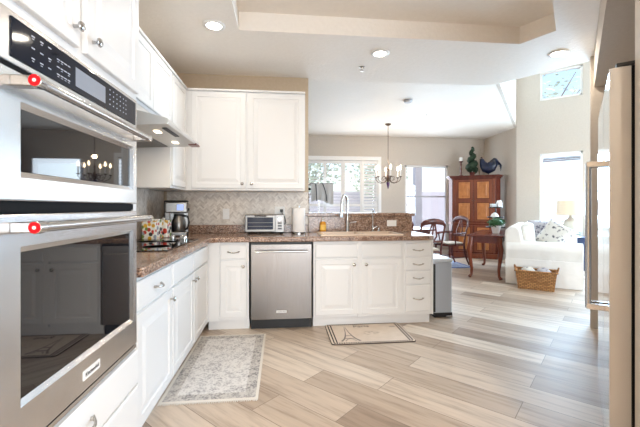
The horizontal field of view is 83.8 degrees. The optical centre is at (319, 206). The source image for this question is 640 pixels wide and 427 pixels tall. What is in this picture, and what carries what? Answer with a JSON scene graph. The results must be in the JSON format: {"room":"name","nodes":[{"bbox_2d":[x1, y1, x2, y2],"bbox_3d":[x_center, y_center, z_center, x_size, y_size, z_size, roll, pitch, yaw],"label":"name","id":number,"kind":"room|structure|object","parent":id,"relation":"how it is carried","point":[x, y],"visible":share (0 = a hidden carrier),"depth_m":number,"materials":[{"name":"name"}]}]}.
{"room":"kitchen","nodes":[
{"label":"kitchen","id":0,"kind":"room"},
{"bbox_2d":[164,73,409,248],"bbox_3d":[-0.388,-0.276,4.191,2.974,2.970,0.125,0,0,-6],"label":"wall","id":1,"kind":"structure","parent":0,"point":[190,80],"depth_m":4.09,"materials":[{"name":"beige paint"}]},
{"bbox_2d":[167,192,307,224],"bbox_3d":[-0.925,0.016,4.066,1.579,0.374,0.006,0,0,-6],"label":"tile backsplash","id":2,"kind":"structure","parent":1,"relation":"attached to","point":[206,208],"depth_m":4.06,"materials":[{"name":"tile"}]},
{"bbox_2d":[223,209,228,218],"bbox_3d":[-1.064,0.079,4.044,0.072,0.118,0.008,0,0,-6],"label":"wall outlet","id":3,"kind":"object","parent":2,"relation":"attached to","point":[225,211],"visible":1,"depth_m":4.04,"materials":[{"name":"white plastic"}]},
{"bbox_2d":[275,206,284,215],"bbox_3d":[-0.463,0.054,4.109,0.118,0.118,0.008,0,0,-6],"label":"wall outlet","id":4,"kind":"object","parent":2,"relation":"attached to","point":[277,208],"visible":0.75,"depth_m":4.11,"materials":[{"name":"white plastic"}]},
{"bbox_2d":[186,88,304,191],"bbox_3d":[-0.790,-0.699,3.892,1.237,1.055,0.375,0,0,-6],"label":"upper cabinet","id":5,"kind":"object","parent":1,"relation":"attached to","point":[248,140],"visible":0.95,"depth_m":3.74,"materials":[{"name":"white wood"}]},
{"bbox_2d":[188,224,307,232],"bbox_3d":[-0.940,0.249,4.056,1.600,0.090,0.022,0,0,-6],"label":"granite upstand","id":6,"kind":"object","parent":1,"relation":"attached to","point":[192,228],"visible":0.53,"depth_m":4.03,"materials":[{"name":"brown stone"}]},
{"bbox_2d":[305,212,414,215],"bbox_3d":[0.446,0.091,4.377,1.355,0.037,0.385,0,0,-6],"label":"countertop","id":7,"kind":"structure","parent":1,"relation":"on","point":[361,213],"depth_m":4.20,"materials":[{"name":"brown stone"}]},
{"bbox_2d":[309,216,411,231],"bbox_3d":[0.483,0.203,4.210,1.238,0.182,0.021,0,0,-6],"label":"backsplash","id":8,"kind":"structure","parent":1,"relation":"attached to","point":[333,223],"depth_m":4.20,"materials":[{"name":"brown stone"}]},
{"bbox_2d":[387,220,395,225],"bbox_3d":[0.851,0.194,4.235,0.115,0.072,0.008,0,0,-6],"label":"wall outlet","id":9,"kind":"object","parent":8,"relation":"attached to","point":[389,222],"visible":1,"depth_m":4.23,"materials":[{"name":"white plastic"}]},
{"bbox_2d":[139,0,599,84],"bbox_3d":[1.257,-1.798,0.447,5.404,0.600,7.820,0,0,-6],"label":"ceiling","id":10,"kind":"structure","parent":0,"point":[459,42],"depth_m":3.20,"materials":[{"name":"paint"}]},
{"bbox_2d":[202,19,225,30],"bbox_3d":[-0.873,-1.493,2.939,0.184,0.009,0.184,0,0,-6],"label":"recessed light","id":11,"kind":"object","parent":10,"relation":"in","point":[210,24],"visible":1,"depth_m":2.93,"materials":[{"name":"white"}]},
{"bbox_2d":[370,49,389,57],"bbox_3d":[0.584,-1.493,3.475,0.184,0.009,0.184,0,0,-6],"label":"recessed light","id":12,"kind":"object","parent":10,"relation":"in","point":[378,53],"visible":1,"depth_m":3.46,"materials":[{"name":"white"}]},
{"bbox_2d":[547,49,568,57],"bbox_3d":[2.317,-1.493,3.474,0.184,0.009,0.184,0,0,-6],"label":"recessed light","id":13,"kind":"object","parent":10,"relation":"in","point":[561,52],"visible":1,"depth_m":3.47,"materials":[{"name":"white plastic"}]},
{"bbox_2d":[142,254,602,426],"bbox_3d":[3.588,1.239,3.102,10.800,0.060,12.600,0,0,-6],"label":"floor","id":14,"kind":"structure","parent":0,"point":[507,355],"depth_m":2.57,"materials":[{"name":"brown wood"}]},
{"bbox_2d":[0,0,138,426],"bbox_3d":[-1.101,-0.101,1.184,0.664,2.620,1.010,0,0,-6],"label":"tall cabinet","id":15,"kind":"object","parent":14,"relation":"on","point":[102,34],"visible":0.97,"depth_m":1.37,"materials":[{"name":"white wood"}]},
{"bbox_2d":[0,2,151,426],"bbox_3d":[-1.055,0.080,1.203,0.640,1.154,0.895,0,0,-6],"label":"double wall oven","id":16,"kind":"object","parent":15,"relation":"in","point":[69,136],"visible":1,"depth_m":1.09,"materials":[{"name":"silver metal"}]},
{"bbox_2d":[31,35,123,112],"bbox_3d":[-0.811,-0.428,1.258,0.002,0.071,0.591,0,0,-6],"label":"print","id":17,"kind":"object","parent":16,"relation":"attached to","point":[46,58],"depth_m":1.15,"materials":[{"name":"grey"}]},
{"bbox_2d":[136,264,175,426],"bbox_3d":[-1.196,0.777,1.974,0.644,0.864,0.572,0,0,-6],"label":"base cabinet","id":18,"kind":"object","parent":14,"relation":"on","point":[154,293],"visible":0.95,"depth_m":1.96,"materials":[{"name":"white wood"}]},
{"bbox_2d":[137,231,433,277],"bbox_3d":[-0.177,0.319,2.973,2.886,0.048,2.339,0,0,-6],"label":"countertop","id":19,"kind":"structure","parent":18,"relation":"on","point":[148,262],"depth_m":3.48,"materials":[{"name":"brown stone"}]},
{"bbox_2d":[142,216,161,238],"bbox_3d":[-1.546,0.189,3.283,0.135,0.208,0.135,0,0,2],"label":"canister","id":20,"kind":"object","parent":19,"relation":"on","point":[152,229],"visible":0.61,"depth_m":3.22,"materials":[{"name":"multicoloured ceramic"}]},
{"bbox_2d":[162,217,170,237],"bbox_3d":[-1.506,0.197,3.433,0.112,0.193,0.112,0,0,2],"label":"canister","id":21,"kind":"object","parent":19,"relation":"on","point":[166,224],"visible":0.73,"depth_m":3.38,"materials":[{"name":"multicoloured ceramic"}]},
{"bbox_2d":[137,235,197,251],"bbox_3d":[-1.301,0.272,2.787,0.480,0.046,0.900,0,0,-6],"label":"cooktop","id":22,"kind":"object","parent":19,"relation":"in","point":[143,245],"visible":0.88,"depth_m":2.80,"materials":[{"name":"black glass"}]},
{"bbox_2d":[164,200,189,235],"bbox_3d":[-1.459,0.114,3.661,0.242,0.358,0.260,0,0,-18],"label":"coffee maker","id":23,"kind":"object","parent":19,"relation":"on","point":[177,211],"visible":0.85,"depth_m":3.56,"materials":[{"name":"silver plastic"}]},
{"bbox_2d":[245,214,283,233],"bbox_3d":[-0.608,0.188,3.933,0.420,0.210,0.249,0,0,-6],"label":"toaster oven","id":24,"kind":"object","parent":19,"relation":"on","point":[254,223],"visible":1,"depth_m":3.84,"materials":[{"name":"silver metal"}]},
{"bbox_2d":[292,205,305,233],"bbox_3d":[-0.236,0.138,3.962,0.160,0.310,0.160,0,0,-6],"label":"paper towel roll","id":25,"kind":"object","parent":19,"relation":"on","point":[298,214],"visible":1,"depth_m":3.90,"materials":[{"name":"white paper"}]},
{"bbox_2d":[320,218,325,231],"bbox_3d":[0.035,0.209,4.112,0.066,0.169,0.060,0,0,-41],"label":"soap bottle","id":26,"kind":"object","parent":19,"relation":"on","point":[322,224],"visible":0.93,"depth_m":4.09,"materials":[{"name":"orange plastic"}]},
{"bbox_2d":[345,219,348,230],"bbox_3d":[0.318,0.219,4.141,0.056,0.148,0.056,0,0,-6],"label":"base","id":27,"kind":"object","parent":19,"relation":"on","point":[347,220],"depth_m":4.13,"materials":[{"name":"silver metal"}]},
{"bbox_2d":[339,194,355,230],"bbox_3d":[0.298,0.074,4.098,0.243,0.439,0.100,0,0,-37],"label":"kitchen faucet","id":28,"kind":"object","parent":19,"relation":"on","point":[343,195],"visible":0.89,"depth_m":4.12,"materials":[{"name":"silver metal"}]},
{"bbox_2d":[317,231,402,235],"bbox_3d":[0.416,0.363,3.887,0.866,0.163,0.446,0,0,-6],"label":"sink","id":29,"kind":"object","parent":19,"relation":"in","point":[332,233],"visible":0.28,"depth_m":4.03,"materials":[{"name":"beige"}]},
{"bbox_2d":[161,253,196,395],"bbox_3d":[-1.259,0.777,2.537,0.638,0.864,0.560,0,0,-6],"label":"base cabinet","id":30,"kind":"object","parent":14,"relation":"on","point":[182,287],"visible":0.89,"depth_m":2.51,"materials":[{"name":"white wood"}]},
{"bbox_2d":[185,245,207,357],"bbox_3d":[-1.322,0.777,3.123,0.638,0.864,0.618,0,0,-6],"label":"base cabinet","id":31,"kind":"object","parent":14,"relation":"on","point":[200,256],"visible":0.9,"depth_m":3.07,"materials":[{"name":"white wood"}]},
{"bbox_2d":[157,333,265,406],"bbox_3d":[-0.750,1.204,2.776,0.602,0.010,1.180,0,0,-6],"label":"runner rug","id":32,"kind":"object","parent":14,"relation":"on","point":[218,368],"visible":1,"depth_m":2.60,"materials":[{"name":"grey fabric"}]},
{"bbox_2d":[207,242,250,329],"bbox_3d":[-0.922,0.777,3.742,0.395,0.864,0.643,0,0,-6],"label":"base cabinet","id":33,"kind":"object","parent":14,"relation":"on","point":[228,262],"visible":0.98,"depth_m":3.47,"materials":[{"name":"white wood"}]},
{"bbox_2d":[250,242,311,328],"bbox_3d":[-0.407,0.778,3.782,0.612,0.862,0.665,0,0,-6],"label":"dishwasher","id":34,"kind":"object","parent":14,"relation":"on","point":[280,272],"visible":0.99,"depth_m":3.51,"materials":[{"name":"silver metal"}]},
{"bbox_2d":[250,242,250,319],"bbox_3d":[-0.412,0.728,3.829,0.612,0.762,0.570,0,0,-6],"label":"tub","id":35,"kind":"object","parent":34,"relation":"in","point":[250,242],"depth_m":3.51,"materials":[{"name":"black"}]},
{"bbox_2d":[308,167,333,212],"bbox_3d":[0.026,0.118,8.673,0.630,2.178,0.280,0,0,-6],"label":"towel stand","id":36,"kind":"object","parent":14,"relation":"on","point":[309,189],"visible":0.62,"depth_m":8.66,"materials":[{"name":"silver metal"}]},
{"bbox_2d":[311,183,333,203],"bbox_3d":[0.055,-0.318,8.664,0.545,0.515,0.076,0,0,-6],"label":"cloth","id":37,"kind":"object","parent":36,"relation":"hanging from","point":[324,192],"visible":1,"depth_m":8.65,"materials":[{"name":"grey fabric"}]},
{"bbox_2d":[311,241,403,325],"bbox_3d":[0.367,0.777,3.884,0.932,0.864,0.638,0,0,-6],"label":"base cabinet","id":38,"kind":"object","parent":14,"relation":"on","point":[354,282],"visible":0.97,"depth_m":3.60,"materials":[{"name":"white wood"}]},
{"bbox_2d":[325,322,415,344],"bbox_3d":[0.458,1.202,3.409,0.769,0.011,0.518,0,0,-6],"label":"kitchen mat","id":39,"kind":"object","parent":14,"relation":"on","point":[370,333],"visible":1,"depth_m":3.35,"materials":[{"name":"grey fabric"}]},
{"bbox_2d":[402,240,432,322],"bbox_3d":[0.984,0.777,3.950,0.309,0.864,0.648,0,0,-6],"label":"base cabinet","id":40,"kind":"object","parent":14,"relation":"on","point":[418,255],"visible":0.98,"depth_m":3.67,"materials":[{"name":"white wood"}]},
{"bbox_2d":[420,218,445,254],"bbox_3d":[1.904,0.704,6.349,0.481,1.012,0.546,0,0,-10],"label":"dining chair","id":41,"kind":"object","parent":14,"relation":"on","point":[432,222],"visible":0.38,"depth_m":6.12,"materials":[{"name":"brown wood"}]},
{"bbox_2d":[430,254,452,316],"bbox_3d":[1.324,0.886,4.079,0.227,0.643,0.438,0,0,-6],"label":"trash can","id":42,"kind":"object","parent":14,"relation":"on","point":[442,265],"visible":0.66,"depth_m":3.90,"materials":[{"name":"silver metal"}]},
{"bbox_2d":[451,261,473,267],"bbox_3d":[1.572,1.204,7.813,2.800,0.007,1.740,0,0,-6],"label":"dining rug","id":43,"kind":"object","parent":14,"relation":"on","point":[454,264],"visible":0.1,"depth_m":7.30,"materials":[{"name":"blue carpet"}]},
{"bbox_2d":[413,227,434,233],"bbox_3d":[1.240,0.826,7.627,2.100,0.745,1.000,0,0,-6],"label":"dining table","id":44,"kind":"object","parent":43,"relation":"on","point":[415,229],"visible":0.1,"depth_m":7.30,"materials":[{"name":"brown wood"}]},
{"bbox_2d":[434,216,468,264],"bbox_3d":[2.751,0.693,7.428,0.546,1.012,0.552,0,0,-21],"label":"dining chair","id":45,"kind":"object","parent":43,"relation":"on","point":[450,244],"visible":0.86,"depth_m":7.33,"materials":[{"name":"brown wood"}]},
{"bbox_2d":[439,241,462,244],"bbox_3d":[2.691,0.743,7.405,0.385,0.039,0.427,0,0,-21],"label":"seat cushion","id":46,"kind":"object","parent":45,"relation":"on","point":[444,242],"depth_m":7.25,"materials":[{"name":"fabric"}]},
{"bbox_2d":[446,174,503,259],"bbox_3d":[3.665,0.234,8.496,1.260,1.948,0.345,0,0,27],"label":"armoire","id":47,"kind":"object","parent":14,"relation":"on","point":[471,197],"visible":0.77,"depth_m":8.38,"materials":[{"name":"brown wood"}]},
{"bbox_2d":[459,157,462,175],"bbox_3d":[3.425,-0.972,8.665,0.110,0.458,0.110,0,0,-6],"label":"candle holder","id":48,"kind":"object","parent":47,"relation":"on","point":[460,158],"visible":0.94,"depth_m":8.64,"materials":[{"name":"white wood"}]},
{"bbox_2d":[465,147,477,174],"bbox_3d":[3.646,-1.095,8.556,0.330,0.704,0.301,0,0,-6],"label":"spiral topiary","id":49,"kind":"object","parent":47,"relation":"on","point":[471,167],"visible":1,"depth_m":8.50,"materials":[{"name":"green plant"}]},
{"bbox_2d":[479,157,501,174],"bbox_3d":[3.989,-0.963,8.365,0.479,0.442,0.203,0,0,33],"label":"rooster figurine","id":50,"kind":"object","parent":47,"relation":"on","point":[491,166],"visible":0.98,"depth_m":8.31,"materials":[{"name":"blue ceramic"}]},
{"bbox_2d":[467,230,504,279],"bbox_3d":[3.179,0.847,6.635,0.570,0.744,1.600,0,0,33],"label":"console table","id":51,"kind":"object","parent":14,"relation":"on","point":[481,236],"visible":0.75,"depth_m":6.09,"materials":[{"name":"brown wood"}]},
{"bbox_2d":[487,217,503,232],"bbox_3d":[3.149,0.328,6.383,0.278,0.290,0.300,0,0,-6],"label":"potted plant","id":52,"kind":"object","parent":51,"relation":"on","point":[495,224],"visible":0.98,"depth_m":6.32,"materials":[{"name":"green plant"}]},
{"bbox_2d":[486,200,505,227],"bbox_3d":[3.311,0.163,6.728,0.346,0.618,0.346,0,0,-6],"label":"tiered tray","id":53,"kind":"object","parent":51,"relation":"on","point":[495,200],"visible":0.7,"depth_m":6.66,"materials":[{"name":"black metal"}]},
{"bbox_2d":[490,212,498,216],"bbox_3d":[3.260,0.149,6.660,0.143,0.091,0.139,0,0,-6],"label":"shell","id":54,"kind":"object","parent":53,"relation":"on","point":[494,214],"visible":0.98,"depth_m":6.62,"materials":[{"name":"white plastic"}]},
{"bbox_2d":[496,200,502,206],"bbox_3d":[3.373,-0.058,6.715,0.088,0.134,0.080,0,0,-6],"label":"house","id":55,"kind":"object","parent":53,"relation":"on","point":[499,203],"visible":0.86,"depth_m":6.68,"materials":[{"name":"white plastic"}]},
{"bbox_2d":[514,264,559,291],"bbox_3d":[3.191,1.038,5.270,0.582,0.338,0.330,0,0,33],"label":"wicker basket","id":56,"kind":"object","parent":14,"relation":"on","point":[532,280],"visible":0.98,"depth_m":5.15,"materials":[{"name":"brown wicker"}]},
{"bbox_2d":[521,266,534,270],"bbox_3d":[3.104,0.974,5.323,0.200,0.171,0.213,0,0,33],"label":"folded blanket","id":57,"kind":"object","parent":56,"relation":"in","point":[528,268],"visible":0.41,"depth_m":5.28,"materials":[{"name":"white fabric"}]},
{"bbox_2d":[536,267,550,271],"bbox_3d":[3.272,0.974,5.215,0.200,0.171,0.213,0,0,33],"label":"folded blanket","id":58,"kind":"object","parent":56,"relation":"in","point":[543,269],"visible":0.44,"depth_m":5.17,"materials":[{"name":"white fabric"}]},
{"bbox_2d":[504,222,583,290],"bbox_3d":[3.824,0.734,6.122,1.020,0.939,1.774,0,0,33],"label":"sofa","id":59,"kind":"object","parent":14,"relation":"on","point":[522,249],"visible":0.84,"depth_m":5.40,"materials":[{"name":"white fabric"}]},
{"bbox_2d":[521,222,535,240],"bbox_3d":[3.499,0.466,5.964,0.207,0.403,0.610,0,0,33],"label":"cushion","id":60,"kind":"object","parent":59,"relation":"on","point":[528,232],"depth_m":5.72,"materials":[{"name":"white fabric"}]},
{"bbox_2d":[528,220,558,235],"bbox_3d":[3.747,0.444,5.947,0.460,0.432,0.248,0,0,19],"label":"throw pillow","id":61,"kind":"object","parent":59,"relation":"on","point":[539,226],"visible":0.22,"depth_m":5.94,"materials":[{"name":"grey fabric"}]},
{"bbox_2d":[536,219,576,242],"bbox_3d":[3.734,0.459,5.669,0.272,0.525,0.550,0,0,-32],"label":"throw pillow","id":62,"kind":"object","parent":59,"relation":"on","point":[553,231],"visible":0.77,"depth_m":5.61,"materials":[{"name":"white fabric"}]},
{"bbox_2d":[576,236,584,270],"bbox_3d":[4.927,0.894,7.013,0.540,0.628,0.440,0,0,39],"label":"side table","id":63,"kind":"object","parent":14,"relation":"on","point":[580,239],"visible":0.04,"depth_m":6.74,"materials":[{"name":"blue paint"}]},
{"bbox_2d":[555,200,584,235],"bbox_3d":[4.927,0.223,7.013,0.500,0.708,0.500,0,0,-6],"label":"table lamp","id":64,"kind":"object","parent":63,"relation":"on","point":[563,207],"visible":0.74,"depth_m":6.88,"materials":[{"name":"beige ceramic"}]},
{"bbox_2d":[585,60,634,426],"bbox_3d":[1.793,0.309,1.632,0.935,1.780,1.006,0,0,36],"label":"refrigerator","id":65,"kind":"object","parent":14,"relation":"on","point":[615,305],"visible":1,"depth_m":1.44,"materials":[{"name":"grey metal"}]},
{"bbox_2d":[308,135,483,249],"bbox_3d":[1.006,-1.291,9.009,6.770,5.000,0.140,0,0,-6],"label":"wall","id":66,"kind":"structure","parent":0,"point":[395,151],"depth_m":9.04,"materials":[{"name":"paint"}]},
{"bbox_2d":[308,156,380,212],"bbox_3d":[0.561,-0.351,8.849,1.950,1.800,0.076,0,0,-6],"label":"plantation shutters","id":67,"kind":"object","parent":66,"relation":"attached to","point":[342,160],"visible":0.53,"depth_m":8.87,"materials":[{"name":"white wood"}]},
{"bbox_2d":[405,165,447,243],"bbox_3d":[2.725,-0.061,9.149,1.185,2.000,0.130,0,0,-6],"label":"window","id":68,"kind":"structure","parent":66,"relation":"in","point":[407,166],"depth_m":9.21,"materials":[{"name":"white"}]},
{"bbox_2d":[433,250,448,253],"bbox_3d":[0.996,1.154,8.915,6.490,0.110,0.015,0,0,-6],"label":"baseboard","id":69,"kind":"structure","parent":66,"relation":"attached to","point":[443,251],"depth_m":9.14,"materials":[{"name":"white"}]},
{"bbox_2d":[308,80,515,138],"bbox_3d":[1.262,-1.761,6.729,6.850,0.001,4.790,0,0,-6],"label":"ceiling","id":70,"kind":"structure","parent":0,"point":[335,108],"depth_m":6.52,"materials":[{"name":"paint"}]},
{"bbox_2d":[375,123,401,187],"bbox_3d":[1.447,-1.065,7.579,0.557,1.389,0.600,0,0,-6],"label":"chandelier","id":71,"kind":"object","parent":70,"relation":"hanging from","point":[388,178],"visible":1,"depth_m":7.55,"materials":[{"name":"brown metal"}]},
{"bbox_2d":[403,99,411,103],"bbox_3d":[1.449,-1.738,5.879,0.148,0.044,0.148,0,0,-6],"label":"smoke detector","id":72,"kind":"object","parent":70,"relation":"attached to","point":[407,101],"visible":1,"depth_m":5.83,"materials":[{"name":"grey plastic"}]},
{"bbox_2d":[484,127,516,253],"bbox_3d":[4.365,-1.291,8.588,0.120,5.000,1.412,0,0,-3],"label":"wall","id":73,"kind":"structure","parent":0,"point":[502,146],"depth_m":8.27,"materials":[{"name":"paint"}]},
{"bbox_2d":[496,79,516,127],"bbox_3d":[3.214,-2.773,6.155,0.050,2.035,4.121,0,0,32],"label":"wall header","id":74,"kind":"structure","parent":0,"point":[507,90],"depth_m":6.64,"materials":[{"name":"paint"}]},
{"bbox_2d":[517,61,589,235],"bbox_3d":[6.566,-1.291,6.178,5.600,5.000,0.140,0,0,39],"label":"wall","id":75,"kind":"structure","parent":0,"point":[557,125],"depth_m":7.61,"materials":[{"name":"paint"}]},
{"bbox_2d":[540,151,582,235],"bbox_3d":[4.987,-0.221,7.392,0.780,1.820,0.130,0,0,39],"label":"window","id":76,"kind":"structure","parent":75,"relation":"in","point":[580,152],"depth_m":7.36,"materials":[{"name":"white wood"}]},
{"bbox_2d":[542,153,579,233],"bbox_3d":[4.978,-0.277,7.380,0.640,1.627,0.031,0,0,39],"label":"window blind","id":77,"kind":"object","parent":76,"relation":"attached to","point":[568,154],"visible":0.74,"depth_m":7.35,"materials":[{"name":"white plastic"}]},
{"bbox_2d":[540,64,582,100],"bbox_3d":[5.010,-2.556,7.419,0.740,0.610,0.060,0,0,39],"label":"window","id":78,"kind":"structure","parent":75,"relation":"in","point":[577,66],"depth_m":7.38,"materials":[{"name":"white wood"}]},
{"bbox_2d":[590,56,605,328],"bbox_3d":[3.098,-0.144,3.347,0.900,2.708,0.130,0,0,36],"label":"wall","id":79,"kind":"structure","parent":0,"point":[596,93],"depth_m":3.54,"materials":[{"name":"paint"}]},
{"bbox_2d":[635,0,639,426],"bbox_3d":[1.501,-0.144,1.064,0.825,2.708,0.218,0,0,36],"label":"wall","id":80,"kind":"structure","parent":0,"point":[637,2],"depth_m":1.33,"materials":[{"name":"paint"}]},
{"bbox_2d":[594,0,634,86],"bbox_3d":[2.284,-1.342,2.190,0.870,0.312,2.960,0,0,36],"label":"trim","id":81,"kind":"structure","parent":80,"relation":"attached to","point":[615,37],"depth_m":2.54,"materials":[{"name":"paint"}]},
{"bbox_3d":[-1.391,-1.291,0.175,0.120,5.000,7.646,0,0,-6],"label":"wall","id":82,"kind":"structure","parent":0,"visible":0},
{"bbox_2d":[136,188,163,238],"bbox_3d":[-1.610,-0.120,2.807,0.006,0.822,2.306,0,0,-6],"label":"tile backsplash","id":83,"kind":"structure","parent":82,"relation":"attached to","point":[149,202],"depth_m":3.51,"materials":[{"name":"tile"}]},
{"bbox_2d":[136,27,172,120],"bbox_3d":[-1.427,-0.971,2.695,0.340,0.511,0.945,0,0,-6],"label":"upper cabinet","id":84,"kind":"object","parent":82,"relation":"attached to","point":[155,73],"visible":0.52,"depth_m":2.72,"materials":[{"name":"white wood"}]},
{"bbox_2d":[136,103,199,147],"bbox_3d":[-1.305,-0.609,2.707,0.570,0.207,0.863,0,0,-6],"label":"range hood","id":85,"kind":"object","parent":84,"relation":"attached to","point":[164,133],"visible":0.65,"depth_m":2.56,"materials":[{"name":"silver metal"}]},
{"bbox_2d":[137,70,192,191],"bbox_3d":[-1.522,-0.699,3.584,0.340,1.055,0.832,0,0,-6],"label":"upper cabinet","id":86,"kind":"object","parent":82,"relation":"attached to","point":[158,168],"visible":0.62,"depth_m":3.20,"materials":[{"name":"white wood"}]},
{"label":"outside","id":87,"kind":"structure","parent":0,"visible":0},
{"bbox_2d":[429,231,579,239],"bbox_3d":[4.874,1.374,20.113,38.000,0.170,21.050,0,0,-6],"label":"patio","id":88,"kind":"structure","parent":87,"point":[434,233],"depth_m":16.06,"materials":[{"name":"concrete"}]},
{"bbox_2d":[308,163,346,212],"bbox_3d":[-0.538,-0.925,14.489,3.414,4.478,3.446,0,0,-6],"label":"tree","id":89,"kind":"object","parent":88,"relation":"on","point":[313,165],"visible":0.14,"depth_m":14.28,"materials":[{"name":"green plant"}]},
{"bbox_2d":[349,164,408,197],"bbox_3d":[2.796,-0.658,16.972,2.901,3.946,2.846,0,0,-6],"label":"tree","id":90,"kind":"object","parent":88,"relation":"on","point":[356,186],"visible":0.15,"depth_m":16.90,"materials":[{"name":"green plant"}]},
{"bbox_2d":[413,168,421,226],"bbox_3d":[3.281,-0.086,12.021,0.340,2.750,0.340,0,0,-6],"label":"patio post","id":91,"kind":"object","parent":88,"relation":"on","point":[417,172],"visible":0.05,"depth_m":11.90,"materials":[{"name":"paint"}]},
{"bbox_2d":[309,191,579,230],"bbox_3d":[5.021,0.259,18.746,38.000,2.100,0.200,0,0,-6],"label":"wall","id":92,"kind":"structure","parent":88,"relation":"on","point":[432,207],"depth_m":18.73,"materials":[{"name":"paint"}]},
{"bbox_2d":[543,70,579,97],"bbox_3d":[7.261,-2.356,12.241,4.020,7.336,4.121,0,0,-41],"label":"tree","id":93,"kind":"object","parent":88,"relation":"on","point":[557,82],"visible":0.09,"depth_m":11.66,"materials":[{"name":"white plant"}]},
{"bbox_2d":[543,155,579,162],"bbox_3d":[8.183,-0.131,9.934,0.120,2.840,5.000,0,0,-45],"label":"pergola beam","id":94,"kind":"structure","parent":88,"relation":"on","point":[564,158],"depth_m":10.76,"materials":[{"name":"grey"}]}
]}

